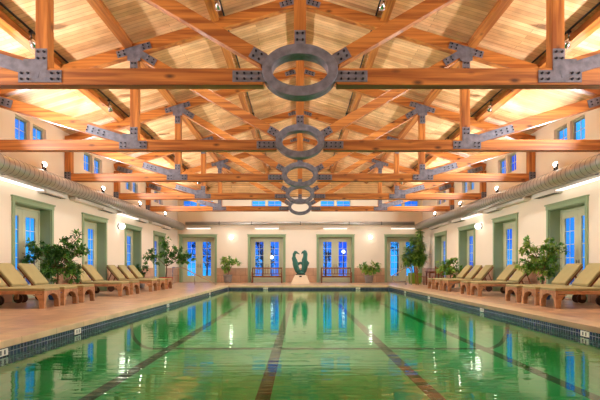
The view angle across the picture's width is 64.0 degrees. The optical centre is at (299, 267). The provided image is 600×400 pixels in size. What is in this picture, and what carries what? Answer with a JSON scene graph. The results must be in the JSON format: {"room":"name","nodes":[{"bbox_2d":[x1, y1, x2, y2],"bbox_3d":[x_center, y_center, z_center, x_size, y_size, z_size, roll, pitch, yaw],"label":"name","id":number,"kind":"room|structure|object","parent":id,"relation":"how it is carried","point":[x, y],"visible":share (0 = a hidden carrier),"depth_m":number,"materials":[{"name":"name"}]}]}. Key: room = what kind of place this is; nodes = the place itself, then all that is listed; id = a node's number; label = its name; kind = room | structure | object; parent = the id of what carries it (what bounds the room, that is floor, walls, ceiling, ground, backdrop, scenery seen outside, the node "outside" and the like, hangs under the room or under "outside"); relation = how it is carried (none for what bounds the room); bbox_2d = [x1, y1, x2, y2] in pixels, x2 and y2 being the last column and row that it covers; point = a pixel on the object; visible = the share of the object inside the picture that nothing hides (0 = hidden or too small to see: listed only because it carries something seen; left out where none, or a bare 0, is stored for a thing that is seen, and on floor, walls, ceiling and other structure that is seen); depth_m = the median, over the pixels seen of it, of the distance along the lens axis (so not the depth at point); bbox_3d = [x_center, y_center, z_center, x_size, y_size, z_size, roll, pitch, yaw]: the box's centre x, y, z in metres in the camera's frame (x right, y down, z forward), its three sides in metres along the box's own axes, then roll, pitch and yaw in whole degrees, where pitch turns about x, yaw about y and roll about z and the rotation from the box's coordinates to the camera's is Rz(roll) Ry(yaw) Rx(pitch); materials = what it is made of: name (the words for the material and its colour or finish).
{"room":"indoor swimming pool","nodes":[
{"label":"indoor swimming pool","id":0,"kind":"room"},
{"bbox_2d":[0,108,177,267],"bbox_3d":[-7.825,-1.745,13.400,0.450,5.390,32.800,0,0,0],"label":"wall","id":1,"kind":"structure","parent":0,"point":[67,213],"depth_m":15.76,"materials":[{"name":"beige paint"}]},
{"bbox_2d":[15,115,26,139],"bbox_3d":[-7.710,-3.790,13.150,0.060,0.660,0.700,0,0,0],"label":"window","id":2,"kind":"structure","parent":1,"relation":"in","point":[16,117],"depth_m":13.46,"materials":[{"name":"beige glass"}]},
{"bbox_2d":[0,173,44,190],"bbox_3d":[-7.484,-2.280,12.800,0.228,0.100,2.200,0,0,0],"label":"wall light","id":3,"kind":"object","parent":1,"relation":"attached to","point":[6,178],"visible":1,"depth_m":12.77,"materials":[{"name":"white plastic"}]},
{"bbox_2d":[10,194,55,301],"bbox_3d":[-7.790,-0.495,13.700,0.520,2.870,2.200,0,0,0],"label":"door","id":4,"kind":"structure","parent":1,"relation":"in","point":[42,213],"depth_m":13.88,"materials":[{"name":"green paint"}]},
{"bbox_2d":[38,188,67,198],"bbox_3d":[-7.484,-2.252,14.580,0.228,0.136,1.300,0,0,0],"label":"wall light","id":5,"kind":"object","parent":1,"relation":"attached to","point":[46,191],"visible":0.94,"depth_m":14.47,"materials":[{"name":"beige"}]},
{"bbox_2d":[69,197,102,207],"bbox_3d":[-7.484,-2.280,16.880,0.228,0.100,2.200,0,0,0],"label":"wall light","id":6,"kind":"object","parent":1,"relation":"attached to","point":[75,199],"visible":1,"depth_m":16.59,"materials":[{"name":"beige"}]},
{"bbox_2d":[71,200,100,207],"bbox_3d":[-7.489,-2.240,16.880,0.178,0.020,2.140,0,0,0],"label":"diffuser","id":7,"kind":"object","parent":6,"relation":"attached to","point":[84,202],"depth_m":16.86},
{"bbox_2d":[1,268,177,302],"bbox_3d":[-7.588,0.450,13.400,0.025,0.900,32.800,0,0,0],"label":"trim","id":8,"kind":"structure","parent":1,"relation":"attached to","point":[149,274],"depth_m":19.39,"materials":[{"name":"stone"}]},
{"bbox_2d":[0,154,184,229],"bbox_3d":[-7.335,-2.543,13.325,0.531,0.476,32.450,0,0,0],"label":"air duct","id":9,"kind":"object","parent":1,"relation":"attached to","point":[9,166],"visible":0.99,"depth_m":15.07,"materials":[{"name":"metal"}]},
{"bbox_2d":[81,212,108,291],"bbox_3d":[-7.790,-0.495,17.780,0.520,2.870,2.200,0,0,0],"label":"door","id":10,"kind":"structure","parent":1,"relation":"in","point":[98,224],"depth_m":18.68,"materials":[{"name":"green paint"}]},
{"bbox_2d":[124,223,141,287],"bbox_3d":[-7.790,-0.495,21.860,0.520,2.870,2.200,0,0,0],"label":"door","id":11,"kind":"structure","parent":1,"relation":"in","point":[135,232],"depth_m":22.78,"materials":[{"name":"green paint"}]},
{"bbox_2d":[153,231,165,282],"bbox_3d":[-7.790,-0.495,25.940,0.520,2.870,2.200,0,0,0],"label":"door","id":12,"kind":"structure","parent":1,"relation":"in","point":[159,271],"depth_m":26.76,"materials":[{"name":"green paint"}]},
{"bbox_2d":[0,0,599,100],"bbox_3d":[0.000,-4.556,7.419,15.230,3.872,0.282,0,0,0],"label":"roof truss","id":13,"kind":"object","parent":1,"relation":"attached to","point":[16,71],"visible":1,"depth_m":7.33,"materials":[{"name":"brown wood"}]},
{"bbox_2d":[0,0,599,159],"bbox_3d":[0.000,-4.556,11.499,15.230,3.872,0.282,0,0,0],"label":"roof truss","id":14,"kind":"object","parent":1,"relation":"attached to","point":[115,141],"visible":0.91,"depth_m":11.42,"materials":[{"name":"wood"}]},
{"bbox_2d":[0,10,207,191],"bbox_3d":[-5.800,-4.825,13.400,0.240,0.246,32.800,0,0,0],"label":"purlin","id":15,"kind":"object","parent":14,"relation":"on","point":[7,24],"visible":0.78,"depth_m":11.54,"materials":[{"name":"brown wood"}]},
{"bbox_2d":[64,67,535,187],"bbox_3d":[0.000,-4.556,15.579,15.230,3.872,0.282,0,0,0],"label":"roof truss","id":16,"kind":"object","parent":1,"relation":"attached to","point":[161,173],"visible":0.83,"depth_m":15.49,"materials":[{"name":"wood"}]},
{"bbox_2d":[114,109,485,203],"bbox_3d":[0.000,-4.556,19.659,15.230,3.872,0.282,0,0,0],"label":"roof truss","id":17,"kind":"object","parent":1,"relation":"attached to","point":[190,193],"visible":0.78,"depth_m":19.58,"materials":[{"name":"wood"}]},
{"bbox_2d":[146,136,453,214],"bbox_3d":[0.000,-4.556,23.739,15.230,3.872,0.282,0,0,0],"label":"roof truss","id":18,"kind":"object","parent":1,"relation":"attached to","point":[209,206],"visible":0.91,"depth_m":23.65,"materials":[{"name":"wood"}]},
{"bbox_2d":[86,0,235,183],"bbox_3d":[-4.100,-5.335,13.400,0.240,0.246,32.800,0,0,0],"label":"purlin","id":19,"kind":"object","parent":18,"relation":"on","point":[99,7],"visible":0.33,"depth_m":11.06,"materials":[{"name":"brown wood"}]},
{"bbox_2d":[0,0,599,192],"bbox_3d":[0.000,-5.525,13.475,16.200,2.550,33.550,0,0,0],"label":"ceiling","id":20,"kind":"structure","parent":0,"point":[520,32],"depth_m":13.13,"materials":[{"name":"beige wood"}]},
{"bbox_2d":[0,2,208,187],"bbox_3d":[-5.600,-4.950,13.400,0.044,0.044,32.800,0,0,0],"label":"conduit","id":21,"kind":"object","parent":20,"relation":"attached to","point":[1,4],"visible":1,"depth_m":11.16,"materials":[{"name":"black metal"}]},
{"bbox_2d":[28,30,35,48],"bbox_3d":[-5.600,-4.762,10.065,0.150,0.336,0.229,0,0,0],"label":"track spotlight","id":22,"kind":"object","parent":21,"relation":"attached to","point":[32,42],"visible":0.89,"depth_m":10.01,"materials":[{"name":"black metal"}]},
{"bbox_2d":[219,0,270,169],"bbox_3d":[-1.830,-6.081,13.400,0.044,0.044,32.800,0,0,0],"label":"conduit","id":23,"kind":"object","parent":20,"relation":"attached to","point":[219,0],"visible":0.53,"depth_m":14.38,"materials":[{"name":"black metal"}]},
{"bbox_2d":[329,0,380,169],"bbox_3d":[1.830,-6.081,13.400,0.044,0.044,32.800,0,0,0],"label":"conduit","id":24,"kind":"object","parent":20,"relation":"attached to","point":[380,0],"visible":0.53,"depth_m":14.41,"materials":[{"name":"black metal"}]},
{"bbox_2d":[391,2,599,187],"bbox_3d":[5.600,-4.950,13.400,0.044,0.044,32.800,0,0,0],"label":"conduit","id":25,"kind":"object","parent":20,"relation":"attached to","point":[597,4],"visible":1,"depth_m":11.16,"materials":[{"name":"black metal"}]},
{"bbox_2d":[564,30,571,48],"bbox_3d":[5.600,-4.762,10.065,0.150,0.336,0.229,0,0,0],"label":"track spotlight","id":26,"kind":"object","parent":25,"relation":"attached to","point":[567,42],"visible":0.92,"depth_m":10.01,"materials":[{"name":"silver metal"}]},
{"bbox_2d":[178,161,421,267],"bbox_3d":[0.000,-2.865,30.025,15.200,7.630,0.450,0,0,0],"label":"wall","id":27,"kind":"structure","parent":0,"point":[299,238],"depth_m":29.80,"materials":[{"name":"beige paint"}]},
{"bbox_2d":[178,234,217,282],"bbox_3d":[-6.330,-0.575,29.990,2.420,3.030,0.520,0,0,0],"label":"door","id":28,"kind":"structure","parent":27,"relation":"in","point":[184,239],"depth_m":30.13,"materials":[{"name":"green paint"}]},
{"bbox_2d":[204,0,268,172],"bbox_3d":[-2.030,-5.956,13.400,0.240,0.246,32.800,0,0,0],"label":"purlin","id":29,"kind":"object","parent":27,"relation":"attached to","point":[210,5],"visible":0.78,"depth_m":13.37,"materials":[{"name":"brown wood"}]},
{"bbox_2d":[247,234,285,282],"bbox_3d":[-2.070,-0.575,29.990,2.420,3.030,0.520,0,0,0],"label":"door","id":30,"kind":"structure","parent":27,"relation":"in","point":[266,239],"depth_m":30.13,"materials":[{"name":"green paint"}]},
{"bbox_2d":[178,268,384,282],"bbox_3d":[-1.163,0.450,29.788,12.825,0.900,0.025,0,0,0],"label":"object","id":31,"kind":"structure","parent":27,"relation":"attached to","point":[239,275],"depth_m":29.78,"materials":[{"name":"stone"}]},
{"bbox_2d":[185,221,414,224],"bbox_3d":[0.000,-2.760,29.645,14.100,0.216,0.307,0,0,0],"label":"air duct","id":32,"kind":"object","parent":27,"relation":"attached to","point":[219,222],"visible":1,"depth_m":29.51,"materials":[{"name":"metal"}]},
{"bbox_2d":[316,234,354,282],"bbox_3d":[2.200,-0.575,29.990,2.420,3.030,0.520,0,0,0],"label":"door","id":33,"kind":"structure","parent":27,"relation":"in","point":[334,239],"depth_m":30.13,"materials":[{"name":"green paint"}]},
{"bbox_2d":[331,0,395,172],"bbox_3d":[2.030,-5.956,13.400,0.240,0.246,32.800,0,0,0],"label":"purlin","id":34,"kind":"object","parent":27,"relation":"attached to","point":[389,5],"visible":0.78,"depth_m":13.37,"materials":[{"name":"brown wood"}]},
{"bbox_2d":[384,234,421,282],"bbox_3d":[6.420,-0.575,29.990,2.420,3.030,0.520,0,0,0],"label":"door","id":35,"kind":"structure","parent":27,"relation":"in","point":[402,239],"depth_m":30.13,"materials":[{"name":"green paint"}]},
{"bbox_2d":[364,0,513,183],"bbox_3d":[4.100,-5.335,13.400,0.240,0.246,32.800,0,0,0],"label":"purlin","id":36,"kind":"object","parent":27,"relation":"attached to","point":[500,7],"visible":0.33,"depth_m":11.06,"materials":[{"name":"brown wood"}]},
{"bbox_2d":[392,10,599,191],"bbox_3d":[5.800,-4.825,13.400,0.240,0.246,32.800,0,0,0],"label":"purlin","id":37,"kind":"object","parent":27,"relation":"attached to","point":[592,24],"visible":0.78,"depth_m":11.54,"materials":[{"name":"brown wood"}]},
{"bbox_2d":[0,282,599,333],"bbox_3d":[0.000,1.025,13.625,16.100,0.250,33.250,0,0,0],"label":"floor","id":38,"kind":"structure","parent":0,"point":[14,316],"depth_m":11.84,"materials":[{"name":"ceramic"}]},
{"bbox_2d":[0,278,59,308],"bbox_3d":[-6.538,0.389,10.960,1.784,1.022,0.820,0,0,0],"label":"sun lounger","id":39,"kind":"object","parent":38,"relation":"on","point":[45,291],"visible":1,"depth_m":10.62,"materials":[{"name":"brown wood"}]},
{"bbox_2d":[0,287,59,290],"bbox_3d":[-6.295,0.477,10.960,1.290,0.065,0.680,0,0,0],"label":"seat cushion","id":40,"kind":"object","parent":39,"relation":"on","point":[1,288],"depth_m":10.63,"materials":[{"name":"fabric"}]},
{"bbox_2d":[0,263,77,305],"bbox_3d":[-6.538,0.389,11.860,1.784,1.022,0.820,0,0,0],"label":"sun lounger","id":41,"kind":"object","parent":38,"relation":"on","point":[9,274],"visible":0.71,"depth_m":11.77,"materials":[{"name":"fabric"}]},
{"bbox_2d":[0,263,27,286],"bbox_3d":[-7.148,0.170,11.860,0.482,0.583,0.680,0,0,0],"label":"cushion","id":42,"kind":"object","parent":41,"relation":"on","point":[9,274],"depth_m":11.78,"materials":[{"name":"fabric"}]},
{"bbox_2d":[13,286,76,288],"bbox_3d":[-6.295,0.477,11.860,1.290,0.065,0.680,0,0,0],"label":"seat cushion","id":43,"kind":"object","parent":41,"relation":"on","point":[61,287],"depth_m":11.54,"materials":[{"name":"fabric"}]},
{"bbox_2d":[21,228,89,299],"bbox_3d":[-6.962,-0.120,13.709,2.011,2.041,0.834,0,0,0],"label":"potted ficus","id":44,"kind":"object","parent":38,"relation":"on","point":[53,266],"visible":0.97,"depth_m":13.63,"materials":[{"name":"plant"}]},
{"bbox_2d":[17,263,94,302],"bbox_3d":[-6.538,0.389,12.860,1.784,1.022,0.820,0,0,0],"label":"sun lounger","id":45,"kind":"object","parent":38,"relation":"on","point":[30,272],"visible":0.62,"depth_m":12.68,"materials":[{"name":"fabric"}]},
{"bbox_2d":[17,263,47,284],"bbox_3d":[-7.148,0.170,12.860,0.482,0.583,0.680,0,0,0],"label":"cushion","id":46,"kind":"object","parent":45,"relation":"on","point":[30,272],"depth_m":12.71,"materials":[{"name":"fabric"}]},
{"bbox_2d":[34,284,93,287],"bbox_3d":[-6.295,0.477,12.860,1.290,0.065,0.680,0,0,0],"label":"seat cushion","id":47,"kind":"object","parent":45,"relation":"on","point":[79,285],"depth_m":12.71,"materials":[{"name":"fabric"}]},
{"bbox_2d":[69,265,129,295],"bbox_3d":[-6.538,0.389,15.560,1.784,1.022,0.820,0,0,0],"label":"sun lounger","id":48,"kind":"object","parent":38,"relation":"on","point":[85,279],"visible":0.55,"depth_m":15.28,"materials":[{"name":"wood"}]},
{"bbox_2d":[74,265,90,281],"bbox_3d":[-7.148,0.170,15.560,0.482,0.583,0.680,0,0,0],"label":"cushion","id":49,"kind":"object","parent":48,"relation":"on","point":[85,278],"depth_m":15.58,"materials":[{"name":"fabric"}]},
{"bbox_2d":[81,281,128,283],"bbox_3d":[-6.295,0.477,15.560,1.290,0.065,0.680,0,0,0],"label":"seat cushion","id":50,"kind":"object","parent":48,"relation":"on","point":[82,282],"depth_m":15.22,"materials":[{"name":"fabric"}]},
{"bbox_2d":[82,264,139,294],"bbox_3d":[-6.538,0.389,16.560,1.784,1.022,0.820,0,0,0],"label":"sun lounger","id":51,"kind":"object","parent":38,"relation":"on","point":[90,270],"visible":0.56,"depth_m":16.47,"materials":[{"name":"fabric"}]},
{"bbox_2d":[82,264,103,280],"bbox_3d":[-7.148,0.170,16.560,0.482,0.583,0.680,0,0,0],"label":"cushion","id":52,"kind":"object","parent":51,"relation":"on","point":[90,270],"depth_m":16.39,"materials":[{"name":"fabric"}]},
{"bbox_2d":[106,265,156,291],"bbox_3d":[-6.538,0.389,18.660,1.784,1.022,0.820,0,0,0],"label":"sun lounger","id":53,"kind":"object","parent":38,"relation":"on","point":[113,269],"visible":0.74,"depth_m":18.38,"materials":[{"name":"fabric"}]},
{"bbox_2d":[107,265,124,279],"bbox_3d":[-7.148,0.170,18.660,0.482,0.583,0.680,0,0,0],"label":"cushion","id":54,"kind":"object","parent":53,"relation":"on","point":[114,271],"depth_m":18.45,"materials":[{"name":"fabric"}]},
{"bbox_2d":[117,265,164,289],"bbox_3d":[-6.538,0.389,19.760,1.784,1.022,0.820,0,0,0],"label":"sun lounger","id":55,"kind":"object","parent":38,"relation":"on","point":[122,268],"visible":0.58,"depth_m":19.55,"materials":[{"name":"fabric"}]},
{"bbox_2d":[118,265,134,278],"bbox_3d":[-7.148,0.170,19.760,0.482,0.583,0.680,0,0,0],"label":"cushion","id":56,"kind":"object","parent":55,"relation":"on","point":[124,270],"depth_m":19.57,"materials":[{"name":"fabric"}]},
{"bbox_2d":[135,264,149,287],"bbox_3d":[-7.142,0.333,21.698,0.706,1.134,0.544,0,0,0],"label":"potted shrub","id":57,"kind":"object","parent":38,"relation":"on","point":[142,285],"visible":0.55,"depth_m":21.66,"materials":[{"name":"green plant"}]},
{"bbox_2d":[127,265,171,288],"bbox_3d":[-6.538,0.389,20.860,1.784,1.022,0.820,0,0,0],"label":"sun lounger","id":58,"kind":"object","parent":38,"relation":"on","point":[132,268],"visible":0.52,"depth_m":20.54,"materials":[{"name":"fabric"}]},
{"bbox_2d":[127,265,142,277],"bbox_3d":[-7.148,0.170,20.860,0.482,0.583,0.680,0,0,0],"label":"cushion","id":59,"kind":"object","parent":58,"relation":"on","point":[132,268],"depth_m":20.65,"materials":[{"name":"fabric"}]},
{"bbox_2d":[141,236,196,287],"bbox_3d":[-6.051,-0.289,22.190,2.680,2.379,0.852,0,0,2],"label":"potted ficus","id":60,"kind":"object","parent":38,"relation":"on","point":[181,258],"visible":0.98,"depth_m":22.11,"materials":[{"name":"plant"}]},
{"bbox_2d":[220,256,241,282],"bbox_3d":[-4.180,0.059,28.814,1.485,1.683,0.979,0,0,18],"label":"potted shrub","id":61,"kind":"object","parent":38,"relation":"on","point":[227,278],"visible":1,"depth_m":28.80,"materials":[{"name":"green plant"}]},
{"bbox_2d":[251,268,281,282],"bbox_3d":[-2.000,0.435,29.090,1.850,0.930,0.520,0,0,0],"label":"garden bench","id":62,"kind":"object","parent":38,"relation":"on","point":[252,274],"visible":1,"depth_m":29.30,"materials":[{"name":"brown wood"}]},
{"bbox_2d":[0,285,599,348],"bbox_3d":[0.425,0.942,11.600,8.990,0.096,26.440,0,0,0],"label":"trim","id":63,"kind":"structure","parent":38,"relation":"on","point":[8,339],"depth_m":9.43,"materials":[{"name":"stone"}]},
{"bbox_2d":[0,287,599,357],"bbox_3d":[0.425,1.375,11.600,8.270,0.770,25.720,0,0,0],"label":"basin","id":64,"kind":"object","parent":38,"relation":"in","point":[14,349],"visible":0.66,"depth_m":9.86,"materials":[{"name":"paint"}]},
{"bbox_2d":[0,290,599,399],"bbox_3d":[0.425,1.100,11.600,8.170,0.001,25.620,0,0,0],"label":"pool water","id":65,"kind":"object","parent":64,"relation":"in","point":[227,344],"visible":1,"depth_m":6.11,"materials":[{"name":"green liquid"}]},
{"bbox_2d":[291,275,309,283],"bbox_3d":[0.030,0.650,27.600,1.112,0.500,0.695,0,0,0],"label":"pedestal","id":66,"kind":"object","parent":38,"relation":"on","point":[298,279],"visible":0.99,"depth_m":27.31,"materials":[{"name":"stone"}]},
{"bbox_2d":[292,250,308,274],"bbox_3d":[0.032,-0.322,27.601,1.014,1.443,0.342,0,0,0],"label":"bronze sculpture","id":67,"kind":"object","parent":66,"relation":"on","point":[304,263],"visible":1,"depth_m":27.53,"materials":[{"name":"teal metal"}]},
{"bbox_2d":[321,268,351,282],"bbox_3d":[2.200,0.435,29.090,1.850,0.930,0.520,0,0,0],"label":"garden bench","id":68,"kind":"object","parent":38,"relation":"on","point":[350,274],"visible":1,"depth_m":29.30,"materials":[{"name":"brown wood"}]},
{"bbox_2d":[356,260,381,282],"bbox_3d":[4.176,0.180,28.939,1.592,1.441,0.901,0,0,0],"label":"potted shrub","id":69,"kind":"object","parent":38,"relation":"on","point":[370,270],"visible":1,"depth_m":28.82,"materials":[{"name":"green plant"}]},
{"bbox_2d":[400,228,429,283],"bbox_3d":[6.582,-0.695,27.589,1.881,3.190,1.014,0,0,0],"label":"dracaena","id":70,"kind":"object","parent":38,"relation":"on","point":[412,253],"visible":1,"depth_m":27.48,"materials":[{"name":"plant"}]},
{"bbox_2d":[408,273,421,283],"bbox_3d":[6.600,0.590,27.600,0.660,0.620,0.660,0,0,0],"label":"pot","id":71,"kind":"object","parent":38,"relation":"on","point":[409,274],"depth_m":27.31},
{"bbox_2d":[414,266,426,284],"bbox_3d":[6.374,0.410,25.400,0.572,0.984,0.500,0,0,0],"label":"wooden chair","id":72,"kind":"object","parent":38,"relation":"on","point":[416,272],"visible":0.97,"depth_m":25.20,"materials":[{"name":"brown wood"}]},
{"bbox_2d":[435,256,462,287],"bbox_3d":[6.818,0.175,21.898,1.393,1.450,0.955,0,0,0],"label":"potted shrub","id":73,"kind":"object","parent":38,"relation":"on","point":[450,269],"visible":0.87,"depth_m":21.87,"materials":[{"name":"green plant"}]},
{"bbox_2d":[428,265,472,288],"bbox_3d":[6.538,0.389,20.860,1.784,1.022,0.820,0,0,0],"label":"sun lounger","id":74,"kind":"object","parent":38,"relation":"on","point":[467,268],"visible":0.52,"depth_m":20.54,"materials":[{"name":"fabric"}]},
{"bbox_2d":[457,265,472,277],"bbox_3d":[7.148,0.170,20.860,0.482,0.583,0.680,0,0,0],"label":"cushion","id":75,"kind":"object","parent":74,"relation":"on","point":[467,268],"depth_m":20.65,"materials":[{"name":"fabric"}]},
{"bbox_2d":[435,265,482,289],"bbox_3d":[6.538,0.389,19.760,1.784,1.022,0.820,0,0,0],"label":"sun lounger","id":76,"kind":"object","parent":38,"relation":"on","point":[476,268],"visible":0.57,"depth_m":19.55,"materials":[{"name":"fabric"}]},
{"bbox_2d":[465,265,481,278],"bbox_3d":[7.148,0.170,19.760,0.482,0.583,0.680,0,0,0],"label":"cushion","id":77,"kind":"object","parent":76,"relation":"on","point":[474,271],"depth_m":19.57,"materials":[{"name":"fabric"}]},
{"bbox_2d":[443,265,493,291],"bbox_3d":[6.538,0.389,18.660,1.784,1.022,0.820,0,0,0],"label":"sun lounger","id":78,"kind":"object","parent":38,"relation":"on","point":[486,269],"visible":0.75,"depth_m":18.38,"materials":[{"name":"fabric"}]},
{"bbox_2d":[475,265,492,279],"bbox_3d":[7.148,0.170,18.660,0.482,0.583,0.680,0,0,0],"label":"cushion","id":79,"kind":"object","parent":78,"relation":"on","point":[485,271],"depth_m":18.45,"materials":[{"name":"fabric"}]},
{"bbox_2d":[460,264,516,294],"bbox_3d":[6.538,0.389,16.560,1.784,1.022,0.820,0,0,0],"label":"sun lounger","id":80,"kind":"object","parent":38,"relation":"on","point":[509,270],"visible":0.5,"depth_m":16.48,"materials":[{"name":"fabric"}]},
{"bbox_2d":[496,264,515,280],"bbox_3d":[7.148,0.170,16.560,0.482,0.583,0.680,0,0,0],"label":"cushion","id":81,"kind":"object","parent":80,"relation":"on","point":[509,270],"depth_m":16.42,"materials":[{"name":"fabric"}]},
{"bbox_2d":[470,264,530,295],"bbox_3d":[6.538,0.389,15.560,1.784,1.022,0.820,0,0,0],"label":"sun lounger","id":82,"kind":"object","parent":38,"relation":"on","point":[518,276],"visible":0.66,"depth_m":15.28,"materials":[{"name":"wood"}]},
{"bbox_2d":[471,281,518,283],"bbox_3d":[6.295,0.477,15.560,1.290,0.065,0.680,0,0,0],"label":"seat cushion","id":83,"kind":"object","parent":82,"relation":"on","point":[472,282],"depth_m":15.22,"materials":[{"name":"fabric"}]},
{"bbox_2d":[509,264,525,281],"bbox_3d":[7.148,0.170,15.560,0.482,0.583,0.680,0,0,0],"label":"cushion","id":84,"kind":"object","parent":82,"relation":"on","point":[518,276],"depth_m":15.46,"materials":[{"name":"fabric"}]},
{"bbox_2d":[514,235,572,299],"bbox_3d":[6.921,-0.034,13.757,1.537,1.867,0.692,0,0,-2],"label":"potted ficus","id":85,"kind":"object","parent":38,"relation":"on","point":[541,263],"visible":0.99,"depth_m":13.71,"materials":[{"name":"plant"}]},
{"bbox_2d":[505,263,582,302],"bbox_3d":[6.538,0.389,12.860,1.784,1.022,0.820,0,0,0],"label":"sun lounger","id":86,"kind":"object","parent":38,"relation":"on","point":[569,272],"visible":0.63,"depth_m":12.68,"materials":[{"name":"fabric"}]},
{"bbox_2d":[506,284,565,287],"bbox_3d":[6.295,0.477,12.860,1.290,0.065,0.680,0,0,0],"label":"seat cushion","id":87,"kind":"object","parent":86,"relation":"on","point":[507,285],"depth_m":12.71,"materials":[{"name":"fabric"}]},
{"bbox_2d":[552,263,582,284],"bbox_3d":[7.148,0.170,12.860,0.482,0.583,0.680,0,0,0],"label":"cushion","id":88,"kind":"object","parent":86,"relation":"on","point":[569,272],"depth_m":12.71,"materials":[{"name":"fabric"}]},
{"bbox_2d":[522,263,599,305],"bbox_3d":[6.538,0.389,11.860,1.784,1.022,0.820,0,0,0],"label":"sun lounger","id":89,"kind":"object","parent":38,"relation":"on","point":[590,274],"visible":0.63,"depth_m":11.77,"materials":[{"name":"fabric"}]},
{"bbox_2d":[523,286,586,288],"bbox_3d":[6.295,0.477,11.860,1.290,0.065,0.680,0,0,0],"label":"seat cushion","id":90,"kind":"object","parent":89,"relation":"on","point":[524,287],"depth_m":11.54,"materials":[{"name":"fabric"}]},
{"bbox_2d":[572,263,599,286],"bbox_3d":[7.148,0.170,11.860,0.482,0.583,0.680,0,0,0],"label":"cushion","id":91,"kind":"object","parent":89,"relation":"on","point":[590,274],"depth_m":11.78,"materials":[{"name":"fabric"}]},
{"bbox_2d":[540,278,599,308],"bbox_3d":[6.538,0.389,10.960,1.784,1.022,0.820,0,0,0],"label":"sun lounger","id":92,"kind":"object","parent":38,"relation":"on","point":[545,291],"visible":1,"depth_m":10.62,"materials":[{"name":"wood"}]},
{"bbox_2d":[540,287,599,290],"bbox_3d":[6.295,0.477,10.960,1.290,0.065,0.680,0,0,0],"label":"seat cushion","id":93,"kind":"object","parent":92,"relation":"on","point":[542,288],"depth_m":10.63,"materials":[{"name":"fabric"}]},
{"bbox_2d":[422,108,599,267],"bbox_3d":[7.825,-1.745,13.400,0.450,5.390,32.800,0,0,0],"label":"wall","id":94,"kind":"structure","parent":0,"point":[532,213],"depth_m":15.97,"materials":[{"name":"beige paint"}]},
{"bbox_2d":[434,231,446,277],"bbox_3d":[7.790,-0.495,25.940,0.520,2.870,2.200,0,0,0],"label":"door","id":95,"kind":"structure","parent":94,"relation":"in","point":[440,239],"depth_m":26.86,"materials":[{"name":"green paint"}]},
{"bbox_2d":[458,223,475,287],"bbox_3d":[7.790,-0.495,21.860,0.520,2.870,2.200,0,0,0],"label":"door","id":96,"kind":"structure","parent":94,"relation":"in","point":[464,232],"depth_m":22.78,"materials":[{"name":"green paint"}]},
{"bbox_2d":[491,212,518,291],"bbox_3d":[7.790,-0.495,17.780,0.520,2.870,2.200,0,0,0],"label":"door","id":97,"kind":"structure","parent":94,"relation":"in","point":[501,224],"depth_m":18.64,"materials":[{"name":"green paint"}]},
{"bbox_2d":[415,154,599,229],"bbox_3d":[7.335,-2.543,13.325,0.531,0.476,32.450,0,0,0],"label":"air duct","id":98,"kind":"object","parent":94,"relation":"attached to","point":[590,166],"visible":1,"depth_m":15.06,"materials":[{"name":"metal"}]},
{"bbox_2d":[422,268,598,302],"bbox_3d":[7.588,0.450,13.400,0.025,0.900,32.800,0,0,0],"label":"trim","id":99,"kind":"structure","parent":94,"relation":"attached to","point":[591,297],"depth_m":16.12,"materials":[{"name":"stone"}]},
{"bbox_2d":[497,197,530,207],"bbox_3d":[7.484,-2.280,16.880,0.228,0.100,2.200,0,0,0],"label":"wall light","id":100,"kind":"object","parent":94,"relation":"attached to","point":[524,199],"visible":1,"depth_m":16.59,"materials":[{"name":"beige plastic"}]},
{"bbox_2d":[499,200,528,207],"bbox_3d":[7.479,-2.240,16.880,0.178,0.020,2.140,0,0,0],"label":"diffuser","id":101,"kind":"object","parent":100,"relation":"attached to","point":[514,202],"depth_m":16.86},
{"bbox_2d":[532,188,561,198],"bbox_3d":[7.484,-2.252,14.580,0.228,0.136,1.300,0,0,0],"label":"wall light","id":102,"kind":"object","parent":94,"relation":"attached to","point":[553,191],"visible":0.91,"depth_m":14.47,"materials":[{"name":"white plastic"}]},
{"bbox_2d":[544,194,589,301],"bbox_3d":[7.790,-0.495,13.700,0.520,2.870,2.200,0,0,0],"label":"door","id":103,"kind":"structure","parent":94,"relation":"in","point":[557,213],"depth_m":13.97,"materials":[{"name":"green paint"}]},
{"bbox_2d":[555,173,599,190],"bbox_3d":[7.484,-2.280,12.800,0.228,0.100,2.200,0,0,0],"label":"wall light","id":104,"kind":"object","parent":94,"relation":"attached to","point":[593,178],"visible":1,"depth_m":12.75,"materials":[{"name":"white plastic"}]},
{"bbox_2d":[573,115,584,139],"bbox_3d":[7.710,-3.790,13.150,0.060,0.660,0.700,0,0,0],"label":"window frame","id":105,"kind":"structure","parent":94,"relation":"in","point":[582,117],"depth_m":13.46,"materials":[{"name":"beige paint"}]},
{"label":"outside","id":106,"kind":"structure","parent":0,"visible":0},
{"bbox_3d":[0.000,1.160,25.000,80.000,0.280,70.000,0,0,0],"label":"ground","id":107,"kind":"structure","parent":106,"visible":0},
{"bbox_2d":[190,242,210,275],"bbox_3d":[-7.002,-1.284,35.904,2.532,4.613,2.548,0,0,0],"label":"tree","id":108,"kind":"object","parent":107,"relation":"on","point":[207,243],"visible":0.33,"depth_m":35.95,"materials":[{"name":"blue plant"}]},
{"bbox_2d":[255,242,276,275],"bbox_3d":[-2.836,-0.903,37.169,2.169,3.852,2.148,0,0,0],"label":"tree","id":109,"kind":"object","parent":107,"relation":"on","point":[257,243],"visible":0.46,"depth_m":36.81,"materials":[{"name":"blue plant"}]},
{"bbox_2d":[323,242,344,275],"bbox_3d":[1.933,-1.357,35.979,2.872,4.758,2.718,0,0,0],"label":"tree","id":110,"kind":"object","parent":107,"relation":"on","point":[325,252],"visible":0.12,"depth_m":35.95,"materials":[{"name":"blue plant"}]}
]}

